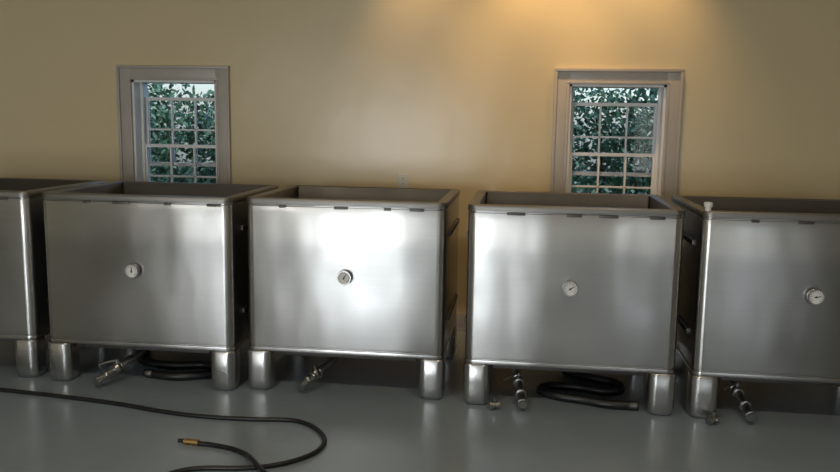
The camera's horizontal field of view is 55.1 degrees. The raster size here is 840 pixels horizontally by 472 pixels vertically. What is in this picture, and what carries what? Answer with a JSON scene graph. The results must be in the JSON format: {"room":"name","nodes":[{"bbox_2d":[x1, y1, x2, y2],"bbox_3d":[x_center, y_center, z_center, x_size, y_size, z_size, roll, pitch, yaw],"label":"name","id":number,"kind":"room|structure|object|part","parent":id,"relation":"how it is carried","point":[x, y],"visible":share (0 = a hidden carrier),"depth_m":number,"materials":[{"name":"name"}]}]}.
{"room":"winery fermentation room","nodes":[
{"label":"winery fermentation room","id":0,"kind":"room"},
{"bbox_2d":[0,0,839,313],"bbox_3d":[-0.207,-0.945,6.166,15.400,3.300,0.250,2,8,7],"label":"wall","id":1,"kind":"structure","parent":0,"point":[442,94],"depth_m":5.99,"materials":[{"name":"beige paint"}]},
{"bbox_2d":[116,65,231,183],"bbox_3d":[-1.916,-0.634,6.269,0.945,1.362,0.070,2,8,7],"label":"window frame","id":2,"kind":"structure","parent":1,"relation":"attached to","point":[125,74],"depth_m":6.22,"materials":[{"name":"paint"}]},
{"bbox_2d":[132,80,216,182],"bbox_3d":[-1.897,-0.655,6.416,0.685,1.142,0.230,2,8,7],"label":"window","id":3,"kind":"structure","parent":1,"relation":"in","point":[159,111],"depth_m":6.43,"materials":[{"name":"white"}]},
{"bbox_3d":[-1.887,-0.833,6.451,0.649,0.545,0.034,2,8,7],"label":"upper sash","id":4,"kind":"part","parent":3,"relation":"part of","materials":[{"name":"white wood"}]},
{"bbox_3d":[-1.898,-0.420,6.470,0.649,0.627,0.034,2,8,7],"label":"lower sash","id":5,"kind":"part","parent":3,"relation":"part of","materials":[{"name":"white wood"}]},
{"bbox_3d":[-1.898,-0.420,6.470,0.617,0.587,0.004,2,8,7],"label":"lower sash glass","id":6,"kind":"part","parent":3,"relation":"part of","materials":[{"name":"clear glass"}]},
{"bbox_2d":[398,173,407,187],"bbox_3d":[-0.129,-0.416,6.099,0.072,0.114,0.010,2,8,7],"label":"electrical outlet","id":7,"kind":"object","parent":1,"relation":"attached to","point":[402,178],"visible":0.88,"depth_m":6.10,"materials":[{"name":"white plastic"}]},
{"bbox_2d":[456,313,465,330],"bbox_3d":[-0.249,0.643,6.256,15.000,0.130,0.028,2,8,7],"label":"baseboard","id":8,"kind":"structure","parent":1,"relation":"attached to","point":[461,325],"depth_m":6.18,"materials":[{"name":"paint"}]},
{"bbox_2d":[565,84,666,195],"bbox_3d":[1.433,-0.544,6.001,0.686,1.142,0.230,2,8,7],"label":"window","id":9,"kind":"structure","parent":1,"relation":"in","point":[586,118],"depth_m":6.01,"materials":[{"name":"white"}]},
{"bbox_3d":[1.431,-0.310,6.054,0.618,0.587,0.004,2,8,7],"label":"lower sash glass","id":10,"kind":"part","parent":9,"relation":"part of","materials":[{"name":"clear glass"}]},
{"bbox_3d":[1.431,-0.310,6.054,0.650,0.627,0.034,2,8,7],"label":"lower sash","id":11,"kind":"part","parent":9,"relation":"part of","materials":[{"name":"white wood"}]},
{"bbox_3d":[1.443,-0.722,6.035,0.650,0.545,0.034,2,8,7],"label":"upper sash","id":12,"kind":"part","parent":9,"relation":"part of","materials":[{"name":"white wood"}]},
{"bbox_2d":[550,68,683,202],"bbox_3d":[1.413,-0.523,5.853,0.946,1.362,0.070,2,8,7],"label":"window frame","id":13,"kind":"structure","parent":1,"relation":"attached to","point":[673,78],"depth_m":5.81,"materials":[{"name":"paint"}]},
{"bbox_2d":[0,331,839,471],"bbox_3d":[-0.952,1.538,0.863,15.400,0.120,11.550,2,8,7],"label":"floor","id":14,"kind":"structure","parent":0,"point":[372,414],"depth_m":4.24,"materials":[{"name":"concrete"}]},
{"bbox_2d":[0,178,105,377],"bbox_3d":[-2.843,0.221,5.355,1.182,1.144,0.996,2,8,7],"label":"tank","id":15,"kind":"object","parent":14,"relation":"on","point":[24,303],"visible":0.42,"depth_m":4.87,"materials":[{"name":"silver metal"}]},
{"bbox_3d":[-2.398,0.740,4.969,0.150,0.242,0.150,2,8,7],"label":"leg","id":16,"kind":"part","parent":15,"relation":"part of","materials":[{"name":"silver metal"}]},
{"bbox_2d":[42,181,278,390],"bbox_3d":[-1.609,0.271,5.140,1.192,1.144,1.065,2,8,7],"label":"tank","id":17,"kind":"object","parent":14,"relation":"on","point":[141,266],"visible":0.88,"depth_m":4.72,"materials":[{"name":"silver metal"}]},
{"bbox_3d":[-2.168,0.751,4.914,0.150,0.242,0.150,2,8,7],"label":"leg","id":18,"kind":"part","parent":17,"relation":"part of","materials":[{"name":"silver metal"}]},
{"bbox_3d":[-1.155,0.785,4.788,0.150,0.242,0.150,2,8,7],"label":"leg","id":19,"kind":"part","parent":17,"relation":"part of","materials":[{"name":"silver metal"}]},
{"bbox_2d":[0,388,326,471],"bbox_3d":[-1.739,0.989,3.998,2.516,0.047,1.042,3,8,13],"label":"garden hose","id":20,"kind":"object","parent":14,"relation":"on","point":[256,465],"visible":1,"depth_m":4.17,"materials":[{"name":"black rubber"}]},
{"bbox_2d":[138,350,211,380],"bbox_3d":[-1.639,0.822,5.138,0.810,0.056,0.387,6,10,33],"label":"corrugated hose","id":21,"kind":"object","parent":14,"relation":"on","point":[150,373],"visible":0.77,"depth_m":5.11,"materials":[{"name":"black rubber"}]},
{"bbox_2d":[247,185,459,399],"bbox_3d":[-0.380,0.300,5.071,1.192,1.144,1.006,2,8,7],"label":"tank","id":22,"kind":"object","parent":14,"relation":"on","point":[335,272],"visible":1,"depth_m":4.62,"materials":[{"name":"silver metal"}]},
{"bbox_3d":[-0.944,0.784,4.815,0.150,0.242,0.150,2,8,7],"label":"leg","id":23,"kind":"part","parent":22,"relation":"part of","materials":[{"name":"silver metal"}]},
{"bbox_3d":[0.070,0.818,4.689,0.150,0.242,0.150,2,8,7],"label":"leg","id":24,"kind":"part","parent":22,"relation":"part of","materials":[{"name":"silver metal"}]},
{"bbox_3d":[0.173,0.704,5.482,0.150,0.242,0.150,2,8,7],"label":"leg","id":25,"kind":"part","parent":22,"relation":"part of","materials":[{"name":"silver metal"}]},
{"bbox_2d":[488,396,499,409],"bbox_3d":[0.414,0.932,4.500,0.059,0.079,0.052,-1,8,-12],"label":"pipe fitting","id":26,"kind":"object","parent":14,"relation":"on","point":[491,404],"visible":1,"depth_m":4.49,"materials":[{"name":"metal"}]},
{"bbox_2d":[463,190,684,415],"bbox_3d":[0.886,0.350,4.855,1.190,1.144,1.037,2,8,7],"label":"tank","id":27,"kind":"object","parent":14,"relation":"on","point":[557,281],"visible":1,"depth_m":4.42,"materials":[{"name":"silver metal"}]},
{"bbox_3d":[0.326,0.832,4.615,0.150,0.242,0.150,2,8,7],"label":"leg","id":28,"kind":"part","parent":27,"relation":"part of","materials":[{"name":"silver metal"}]},
{"bbox_3d":[1.337,0.866,4.489,0.150,0.242,0.150,2,8,7],"label":"leg","id":29,"kind":"part","parent":27,"relation":"part of","materials":[{"name":"silver metal"}]},
{"bbox_2d":[536,372,638,410],"bbox_3d":[1.048,0.913,4.791,0.611,0.056,0.531,6,10,31],"label":"corrugated hose","id":30,"kind":"object","parent":14,"relation":"on","point":[545,389],"visible":0.98,"depth_m":4.75,"materials":[{"name":"black rubber"}]},
{"bbox_2d":[705,410,719,424],"bbox_3d":[1.573,0.975,4.325,0.059,0.079,0.052,-1,8,-12],"label":"pipe fitting","id":31,"kind":"object","parent":14,"relation":"on","point":[714,418],"visible":1,"depth_m":4.31,"materials":[{"name":"metal"}]},
{"bbox_2d":[672,195,839,421],"bbox_3d":[2.137,0.369,4.696,1.222,1.191,1.022,2,8,7],"label":"tank","id":32,"kind":"object","parent":14,"relation":"on","point":[759,294],"visible":0.92,"depth_m":4.29,"materials":[{"name":"silver metal"}]},
{"bbox_3d":[1.662,0.761,5.247,0.150,0.242,0.150,2,8,7],"label":"leg","id":33,"kind":"part","parent":32,"relation":"part of","materials":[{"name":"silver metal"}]},
{"bbox_3d":[1.559,0.874,4.454,0.150,0.242,0.150,2,8,7],"label":"leg","id":34,"kind":"part","parent":32,"relation":"part of","materials":[{"name":"silver metal"}]},
{"label":"outside","id":35,"kind":"structure","parent":0,"visible":0},
{"bbox_3d":[2.262,-0.568,17.968,40.000,0.150,22.850,2,8,7],"label":"lawn","id":36,"kind":"structure","parent":35,"visible":0},
{"bbox_2d":[148,84,213,97],"bbox_3d":[-3.008,-0.666,9.246,3.304,2.366,1.576,1,8,4],"label":"leafy shrub","id":37,"kind":"object","parent":36,"relation":"on","point":[157,88],"visible":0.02,"depth_m":8.84,"materials":[{"name":"green plant"}]},
{"bbox_2d":[573,88,657,102],"bbox_3d":[2.049,-0.556,8.581,3.451,2.490,1.789,2,8,5],"label":"leafy shrub","id":38,"kind":"object","parent":36,"relation":"on","point":[653,93],"visible":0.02,"depth_m":8.10,"materials":[{"name":"green plant"}]}
]}

